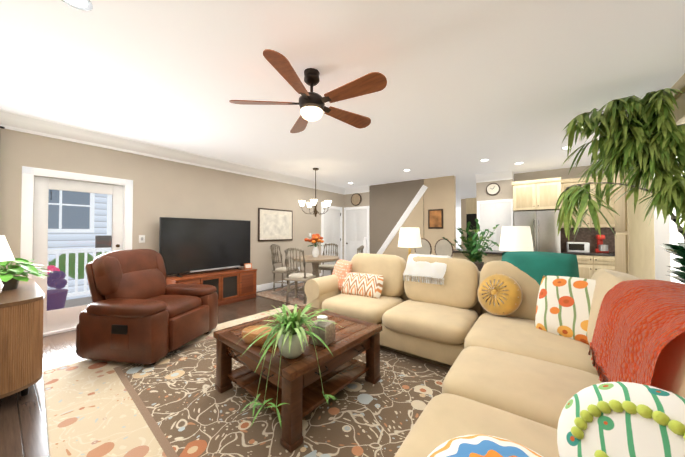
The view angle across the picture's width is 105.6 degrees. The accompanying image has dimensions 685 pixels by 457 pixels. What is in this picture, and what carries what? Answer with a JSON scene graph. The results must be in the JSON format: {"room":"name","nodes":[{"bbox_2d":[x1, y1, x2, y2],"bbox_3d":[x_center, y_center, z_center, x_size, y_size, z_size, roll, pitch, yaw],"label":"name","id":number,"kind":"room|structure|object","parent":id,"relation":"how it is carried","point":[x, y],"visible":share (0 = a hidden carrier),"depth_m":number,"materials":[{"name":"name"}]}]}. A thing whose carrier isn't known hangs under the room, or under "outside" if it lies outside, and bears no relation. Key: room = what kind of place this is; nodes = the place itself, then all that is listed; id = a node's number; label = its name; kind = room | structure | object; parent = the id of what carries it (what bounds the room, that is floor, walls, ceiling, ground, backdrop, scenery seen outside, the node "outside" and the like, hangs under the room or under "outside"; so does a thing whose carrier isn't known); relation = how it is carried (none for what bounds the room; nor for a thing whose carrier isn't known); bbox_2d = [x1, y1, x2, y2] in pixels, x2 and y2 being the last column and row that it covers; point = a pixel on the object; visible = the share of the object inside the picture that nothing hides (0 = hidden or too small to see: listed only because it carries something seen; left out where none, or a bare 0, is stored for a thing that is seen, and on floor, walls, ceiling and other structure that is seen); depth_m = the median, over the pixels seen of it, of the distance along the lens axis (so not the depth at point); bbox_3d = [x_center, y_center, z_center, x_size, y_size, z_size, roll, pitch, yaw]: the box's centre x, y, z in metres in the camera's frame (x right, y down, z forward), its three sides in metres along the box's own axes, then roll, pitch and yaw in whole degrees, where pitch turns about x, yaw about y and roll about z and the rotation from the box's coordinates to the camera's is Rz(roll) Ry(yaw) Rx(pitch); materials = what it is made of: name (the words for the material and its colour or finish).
{"room":"dining room and living room","nodes":[
{"label":"dining room and living room","id":0,"kind":"room"},
{"bbox_2d":[0,282,303,456],"bbox_3d":[4.289,1.479,6.370,9.670,0.120,16.260,-1,-1,37],"label":"floor","id":1,"kind":"structure","parent":0,"point":[23,427],"depth_m":2.04,"materials":[{"name":"brown wood"}]},
{"bbox_2d":[0,235,50,398],"bbox_3d":[-3.123,0.710,2.413,1.620,1.300,0.605,-1,-1,37],"label":"sideboard","id":2,"kind":"object","parent":1,"relation":"on","point":[21,326],"visible":1,"depth_m":2.04,"materials":[{"name":"brown wood"}]},
{"bbox_2d":[0,235,14,292],"bbox_3d":[-2.761,0.304,2.001,0.300,0.500,0.300,-1,-1,37],"label":"lamp","id":3,"kind":"object","parent":2,"relation":"on","point":[6,254],"depth_m":2.04,"materials":[{"name":"white ceramic"}]},
{"bbox_2d":[0,258,50,290],"bbox_3d":[-3.088,0.419,2.392,0.570,0.283,0.605,-1,-1,37],"label":"plant","id":4,"kind":"object","parent":2,"relation":"on","point":[10,282],"depth_m":2.40,"materials":[{"name":"green plant"}]},
{"bbox_2d":[166,263,256,305],"bbox_3d":[-2.359,1.051,4.814,0.473,0.690,1.500,-1,-1,37],"label":"tv stand","id":5,"kind":"object","parent":1,"relation":"on","point":[233,285],"visible":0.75,"depth_m":4.82,"materials":[{"name":"brown wood"}]},
{"bbox_2d":[159,217,250,276],"bbox_3d":[-2.430,0.321,4.816,0.250,0.990,1.640,-1,-1,37],"label":"tv","id":6,"kind":"object","parent":5,"relation":"on","point":[189,245],"visible":0.94,"depth_m":4.68,"materials":[{"name":"black plastic"}]},
{"bbox_2d":[244,263,251,268],"bbox_3d":[-1.926,0.768,5.306,0.073,0.110,0.152,-1,-1,37],"label":"photo","id":7,"kind":"object","parent":5,"relation":"on","point":[249,265],"depth_m":5.30},
{"bbox_2d":[43,305,451,456],"bbox_3d":[-0.317,1.352,2.276,4.100,0.012,2.950,-1,-1,40],"label":"area rug","id":8,"kind":"object","parent":1,"relation":"on","point":[174,403],"visible":0.51,"depth_m":1.91,"materials":[{"name":"brown carpet"}]},
{"bbox_2d":[76,249,217,364],"bbox_3d":[-2.226,0.804,3.068,1.059,1.108,1.102,0,-1,9],"label":"recliner","id":9,"kind":"object","parent":8,"relation":"on","point":[138,310],"visible":1,"depth_m":2.76,"materials":[{"name":"brown leather"}]},
{"bbox_2d":[213,302,381,452],"bbox_3d":[-0.358,0.912,2.115,1.206,0.864,1.249,-1,-1,40],"label":"coffee table","id":10,"kind":"object","parent":8,"relation":"on","point":[299,363],"visible":1,"depth_m":1.90,"materials":[{"name":"brown wood"}]},
{"bbox_2d":[240,302,341,425],"bbox_3d":[-0.334,0.797,1.736,0.682,0.644,0.696,-1,-1,40],"label":"plant","id":11,"kind":"object","parent":10,"relation":"on","point":[291,357],"depth_m":1.71,"materials":[{"name":"green plant"}]},
{"bbox_2d":[309,315,334,346],"bbox_3d":[-0.154,0.767,1.978,0.175,0.190,0.175,-1,-1,40],"label":"candle","id":12,"kind":"object","parent":10,"relation":"on","point":[328,336],"depth_m":1.93,"materials":[{"name":"grey tile"}]},
{"bbox_2d":[304,251,684,456],"bbox_3d":[0.331,0.778,1.839,3.317,1.123,3.715,-1,-1,37],"label":"sofa","id":13,"kind":"object","parent":8,"relation":"on","point":[547,354],"visible":1,"depth_m":1.49,"materials":[{"name":"fabric"}]},
{"bbox_2d":[403,254,451,284],"bbox_3d":[1.091,0.485,3.266,0.510,0.316,0.491,-1,-1,37],"label":"throw","id":14,"kind":"object","parent":13,"relation":"on","point":[422,269],"depth_m":3.10,"materials":[{"name":"white fabric"}]},
{"bbox_2d":[477,274,521,315],"bbox_3d":[1.576,0.663,2.628,0.403,0.403,0.278,-1,-1,37],"label":"pillow","id":15,"kind":"object","parent":13,"relation":"on","point":[498,294],"depth_m":2.55,"materials":[{"name":"fabric"}]},
{"bbox_2d":[501,251,578,284],"bbox_3d":[1.891,0.532,2.532,0.619,0.611,0.227,-1,-1,37],"label":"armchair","id":16,"kind":"object","parent":13,"relation":"on","point":[522,267],"depth_m":2.50,"materials":[{"name":"teal fabric"}]},
{"bbox_2d":[588,279,684,385],"bbox_3d":[1.459,0.511,1.062,0.574,0.500,0.960,-1,-1,37],"label":"throw","id":17,"kind":"object","parent":13,"relation":"on","point":[639,334],"depth_m":1.04,"materials":[{"name":"fabric"}]},
{"bbox_2d":[256,283,306,305],"bbox_3d":[-0.334,1.405,5.852,2.200,0.012,2.400,-1,-1,37],"label":"area rug","id":18,"kind":"object","parent":1,"relation":"on","point":[278,294],"visible":0.08,"depth_m":5.41,"materials":[{"name":"beige carpet"}]},
{"bbox_2d":[270,244,298,290],"bbox_3d":[-1.362,0.880,5.963,0.567,1.042,0.460,0,-1,17],"label":"dining chair","id":19,"kind":"object","parent":18,"relation":"on","point":[282,269],"visible":0.81,"depth_m":5.84,"materials":[{"name":"wood"}]},
{"bbox_2d":[284,247,315,303],"bbox_3d":[-0.827,0.865,4.961,0.460,1.042,0.567,0,-1,17],"label":"dining chair","id":20,"kind":"object","parent":18,"relation":"on","point":[304,277],"visible":0.94,"depth_m":4.81,"materials":[{"name":"wood"}]},
{"bbox_2d":[292,234,338,291],"bbox_3d":[-0.594,0.757,5.732,1.040,1.291,1.040,-1,-1,37],"label":"dining table","id":21,"kind":"object","parent":18,"relation":"on","point":[315,258],"visible":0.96,"depth_m":5.67,"materials":[{"name":"white"}]},
{"bbox_2d":[304,234,323,256],"bbox_3d":[-0.578,0.373,5.746,0.422,0.523,0.426,-1,-1,37],"label":"vase","id":22,"kind":"object","parent":21,"relation":"on","point":[315,238],"depth_m":5.68,"materials":[{"name":"white ceramic"}]},
{"bbox_2d":[318,243,337,276],"bbox_3d":[-0.360,0.888,6.499,0.460,1.042,0.567,0,-1,17],"label":"dining chair","id":23,"kind":"object","parent":18,"relation":"on","point":[323,267],"visible":0.6,"depth_m":6.55,"materials":[{"name":"wood"}]},
{"bbox_2d":[357,245,363,253],"bbox_3d":[0.175,0.873,5.497,0.567,1.042,0.460,0,-1,17],"label":"dining chair","id":24,"kind":"object","parent":18,"relation":"on","point":[361,248],"visible":0.19,"depth_m":5.33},
{"bbox_2d":[363,185,427,263],"bbox_3d":[1.435,0.141,7.338,1.947,2.583,0.110,-1,-1,37],"label":"flight","id":25,"kind":"object","parent":1,"relation":"on","point":[413,215],"visible":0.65,"depth_m":7.13,"materials":[{"name":"white wood"}]},
{"bbox_2d":[414,238,431,254],"bbox_3d":[1.783,0.804,5.550,0.427,1.207,0.440,-1,-1,37],"label":"stool","id":26,"kind":"object","parent":1,"relation":"on","point":[425,249],"visible":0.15,"depth_m":5.37,"materials":[{"name":"beige fabric"}]},
{"bbox_2d":[434,238,453,256],"bbox_3d":[2.119,0.800,5.298,0.427,1.207,0.440,-1,-1,37],"label":"stool","id":27,"kind":"object","parent":1,"relation":"on","point":[443,246],"visible":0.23,"depth_m":5.14,"materials":[{"name":"beige fabric"}]},
{"bbox_2d":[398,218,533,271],"bbox_3d":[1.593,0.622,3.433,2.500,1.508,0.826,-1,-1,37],"label":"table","id":28,"kind":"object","parent":1,"relation":"on","point":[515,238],"visible":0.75,"depth_m":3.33,"materials":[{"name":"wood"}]},
{"bbox_2d":[398,227,421,259],"bbox_3d":[1.010,0.305,3.909,0.350,0.635,0.350,-1,-1,37],"label":"lamp","id":29,"kind":"object","parent":28,"relation":"on","point":[409,237],"depth_m":3.78,"materials":[{"name":"white fabric"}]},
{"bbox_2d":[442,218,499,271],"bbox_3d":[1.643,0.241,3.401,0.711,0.748,0.826,-1,-1,37],"label":"plant","id":30,"kind":"object","parent":28,"relation":"on","point":[474,256],"depth_m":3.38,"materials":[{"name":"green plant"}]},
{"bbox_2d":[499,226,533,250],"bbox_3d":[2.073,0.293,3.111,0.350,0.635,0.350,-1,-1,37],"label":"lamp","id":31,"kind":"object","parent":28,"relation":"on","point":[513,238],"depth_m":2.99,"materials":[{"name":"white fabric"}]},
{"bbox_2d":[466,198,476,246],"bbox_3d":[3.886,0.286,7.575,0.420,2.300,0.645,-1,-1,37],"label":"oven column","id":32,"kind":"structure","parent":1,"relation":"on","point":[471,210],"depth_m":7.39,"materials":[{"name":"beige wood"}]},
{"bbox_2d":[454,253,501,265],"bbox_3d":[3.053,0.954,5.373,1.300,0.900,0.550,-1,-1,37],"label":"base cabinet","id":33,"kind":"object","parent":1,"relation":"on","point":[494,255],"depth_m":5.17,"materials":[{"name":"wood"}]},
{"bbox_2d":[453,249,509,256],"bbox_3d":[3.006,0.484,5.359,1.450,0.040,0.720,-1,-1,37],"label":"countertop","id":34,"kind":"structure","parent":33,"relation":"on","point":[455,250],"depth_m":5.27,"materials":[{"name":"black stone"}]},
{"bbox_2d":[514,210,560,252],"bbox_3d":[4.257,0.519,5.701,0.780,1.780,0.750,-1,-1,37],"label":"fridge","id":35,"kind":"object","parent":1,"relation":"on","point":[546,237],"visible":0.29,"depth_m":5.39,"materials":[{"name":"grey metal"}]},
{"bbox_2d":[561,252,614,278],"bbox_3d":[5.002,0.962,5.237,0.920,0.880,0.620,-1,-1,37],"label":"base cabinet","id":36,"kind":"object","parent":1,"relation":"on","point":[587,265],"depth_m":5.01,"materials":[{"name":"beige wood"}]},
{"bbox_2d":[572,252,614,255],"bbox_3d":[4.996,0.502,5.244,0.930,0.040,0.626,-1,-1,37],"label":"countertop","id":37,"kind":"structure","parent":36,"relation":"on","point":[574,253],"depth_m":5.05,"materials":[{"name":"black stone"}]},
{"bbox_2d":[555,88,684,242],"bbox_3d":[2.783,0.047,2.428,1.238,2.627,1.502,-1,-1,37],"label":"ficus tree","id":38,"kind":"object","parent":1,"relation":"on","point":[643,139],"visible":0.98,"depth_m":2.40,"materials":[{"name":"green plant"}]},
{"bbox_2d":[614,111,654,279],"bbox_3d":[3.573,0.004,3.240,0.270,2.736,0.740,-1,-1,37],"label":"tall cabinet","id":39,"kind":"object","parent":1,"relation":"on","point":[634,248],"visible":0.23,"depth_m":3.01,"materials":[{"name":"beige wood"}]},
{"bbox_2d":[660,243,684,283],"bbox_3d":[2.889,0.739,2.140,0.370,1.234,0.343,-1,-1,37],"label":"rubber plant","id":40,"kind":"object","parent":1,"relation":"on","point":[678,250],"visible":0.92,"depth_m":2.18,"materials":[{"name":"green plant"}]},
{"bbox_2d":[0,128,343,284],"bbox_3d":[-2.140,0.039,5.715,0.200,2.740,7.460,-1,-1,37],"label":"wall","id":41,"kind":"structure","parent":0,"point":[165,188],"depth_m":4.45,"materials":[{"name":"paint"}]},
{"bbox_2d":[20,166,132,336],"bbox_3d":[-3.669,0.311,3.658,0.220,2.135,1.090,-1,-1,37],"label":"door frame","id":42,"kind":"structure","parent":41,"relation":"attached to","point":[77,226],"depth_m":3.53,"materials":[{"name":"white wood"}]},
{"bbox_2d":[139,235,144,242],"bbox_3d":[-3.190,0.166,4.138,0.013,0.120,0.080,-1,-1,37],"label":"switch plate","id":43,"kind":"object","parent":41,"relation":"attached to","point":[141,238],"depth_m":4.13,"materials":[{"name":"white plastic"}]},
{"bbox_2d":[0,109,347,194],"bbox_3d":[-2.009,-1.239,5.636,0.125,0.185,7.060,-1,-1,37],"label":"crown molding","id":44,"kind":"structure","parent":41,"relation":"attached to","point":[10,120],"depth_m":4.00,"materials":[{"name":"white"}]},
{"bbox_2d":[258,208,292,240],"bbox_3d":[-1.589,-0.083,6.254,0.036,0.760,1.020,-1,-1,37],"label":"framed picture","id":45,"kind":"object","parent":41,"relation":"attached to","point":[275,224],"visible":0.96,"depth_m":6.21,"materials":[{"name":"paper"}]},
{"bbox_2d":[256,273,320,291],"bbox_3d":[-2.395,1.331,5.175,0.018,0.140,5.920,-1,-1,37],"label":"baseboard","id":46,"kind":"structure","parent":41,"relation":"attached to","point":[266,286],"depth_m":6.08,"materials":[{"name":"white paint"}]},
{"bbox_2d":[321,205,341,275],"bbox_3d":[-0.291,0.377,7.942,0.077,2.130,1.010,-1,-1,37],"label":"door","id":47,"kind":"structure","parent":41,"relation":"attached to","point":[331,224],"depth_m":7.92,"materials":[{"name":"white"}]},
{"bbox_2d":[0,0,684,207],"bbox_3d":[4.289,-1.381,6.412,9.670,0.120,16.260,-1,-1,37],"label":"ceiling","id":48,"kind":"structure","parent":0,"point":[503,85],"depth_m":2.32,"materials":[{"name":"paint"}]},
{"bbox_2d":[61,0,92,10],"bbox_3d":[-1.626,-1.389,1.573,0.168,0.006,0.168,0,-1,28],"label":"recessed light","id":49,"kind":"object","parent":48,"relation":"in","point":[82,4],"depth_m":1.61,"materials":[{"name":"grey"}]},
{"bbox_2d":[229,49,386,132],"bbox_3d":[-0.228,-1.172,2.288,1.323,0.420,1.356,-1,-1,37],"label":"ceiling fan","id":50,"kind":"object","parent":48,"relation":"hanging from","point":[311,103],"visible":1,"depth_m":2.20,"materials":[{"name":"brown wood"}]},
{"bbox_2d":[299,168,331,216],"bbox_3d":[-0.576,-0.794,5.776,0.735,1.072,0.709,-1,-1,37],"label":"chandelier","id":51,"kind":"object","parent":48,"relation":"hanging from","point":[325,204],"visible":1,"depth_m":5.71,"materials":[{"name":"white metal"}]},
{"bbox_2d":[668,73,684,124],"bbox_3d":[3.231,-1.210,2.264,0.376,0.336,1.240,-1,-1,37],"label":"soffit","id":52,"kind":"structure","parent":48,"relation":"attached to","point":[679,111],"depth_m":2.45,"materials":[{"name":"beige paint"}]},
{"bbox_2d":[344,175,455,257],"bbox_3d":[1.386,0.067,7.588,3.590,2.740,0.230,-1,-1,37],"label":"wall","id":53,"kind":"structure","parent":0,"point":[388,204],"depth_m":7.20,"materials":[{"name":"paint"}]},
{"bbox_2d":[351,193,360,205],"bbox_3d":[0.425,-0.915,8.197,0.400,0.400,0.021,-1,-1,37],"label":"sign plaque","id":54,"kind":"object","parent":53,"relation":"attached to","point":[355,199],"visible":0.96,"depth_m":8.18,"materials":[{"name":"beige wood"}]},
{"bbox_2d":[344,185,368,192],"bbox_3d":[0.470,-1.202,8.111,0.820,0.185,0.125,-1,-1,37],"label":"crown molding","id":55,"kind":"structure","parent":53,"relation":"attached to","point":[360,189],"depth_m":8.09,"materials":[{"name":"white"}]},
{"bbox_2d":[344,206,369,260],"bbox_3d":[0.412,0.380,8.160,0.970,2.130,0.078,-1,-1,37],"label":"door","id":56,"kind":"structure","parent":53,"relation":"attached to","point":[356,226],"depth_m":8.21,"materials":[{"name":"white"}]},
{"bbox_2d":[428,209,442,228],"bbox_3d":[2.400,-0.247,6.703,0.380,0.500,0.034,-1,-1,37],"label":"framed picture","id":57,"kind":"object","parent":53,"relation":"attached to","point":[435,218],"visible":0.98,"depth_m":6.69},
{"bbox_2d":[461,199,465,248],"bbox_3d":[6.320,0.104,10.155,3.100,2.740,0.200,-1,-1,37],"label":"wall","id":58,"kind":"structure","parent":0,"point":[463,201],"depth_m":10.95,"materials":[{"name":"beige paint"}]},
{"bbox_2d":[476,179,513,225],"bbox_3d":[4.432,0.062,7.290,0.760,2.740,2.650,-1,-1,37],"label":"wall","id":59,"kind":"structure","parent":0,"point":[506,190],"depth_m":6.19,"materials":[{"name":"paint"}]},
{"bbox_2d":[486,183,499,195],"bbox_3d":[3.610,-0.944,6.242,0.300,0.300,0.036,-1,-1,37],"label":"wall clock","id":60,"kind":"object","parent":59,"relation":"attached to","point":[492,189],"visible":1,"depth_m":6.23,"materials":[{"name":"beige"}]},
{"bbox_2d":[476,170,511,182],"bbox_3d":[3.599,-1.231,6.199,0.760,0.185,0.125,-1,-1,37],"label":"crown molding","id":61,"kind":"structure","parent":59,"relation":"attached to","point":[504,175],"depth_m":6.18,"materials":[{"name":"white wood"}]},
{"bbox_2d":[477,199,512,249],"bbox_3d":[3.619,0.366,6.190,0.755,2.100,0.078,-1,-1,37],"label":"door","id":62,"kind":"structure","parent":59,"relation":"attached to","point":[491,214],"depth_m":6.22,"materials":[{"name":"white"}]},
{"bbox_2d":[514,165,603,181],"bbox_3d":[6.162,0.027,4.897,4.880,2.740,0.200,-1,-1,37],"label":"wall","id":63,"kind":"structure","parent":0,"point":[562,173],"depth_m":5.83,"materials":[{"name":"paint"}]},
{"bbox_2d":[512,177,563,211],"bbox_3d":[4.291,-0.711,5.764,0.820,0.640,0.670,-1,-1,37],"label":"upper cabinet","id":64,"kind":"object","parent":63,"relation":"attached to","point":[529,195],"depth_m":5.49,"materials":[{"name":"beige wood"}]},
{"bbox_2d":[561,176,614,227],"bbox_3d":[5.080,-0.526,5.363,0.920,1.020,0.360,-1,-1,37],"label":"upper cabinet","id":65,"kind":"object","parent":63,"relation":"attached to","point":[603,224],"depth_m":5.17,"materials":[{"name":"beige wood"}]},
{"bbox_2d":[564,240,591,251],"bbox_3d":[4.887,0.384,5.409,0.340,0.200,0.305,-1,-1,37],"label":"microwave","id":66,"kind":"object","parent":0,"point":[578,245],"depth_m":5.34,"materials":[{"name":"white metal"}]},
{"bbox_2d":[653,174,670,281],"bbox_3d":[3.405,-0.016,1.991,0.200,2.740,7.760,-1,-1,37],"label":"wall","id":67,"kind":"structure","parent":0,"point":[662,237],"depth_m":3.75,"materials":[{"name":"paint"}]},
{"bbox_2d":[670,157,684,283],"bbox_3d":[3.765,0.024,2.664,0.029,2.120,2.050,-1,-1,37],"label":"window","id":68,"kind":"structure","parent":67,"relation":"in","point":[676,237],"depth_m":3.37,"materials":[{"name":"white"}]}
]}

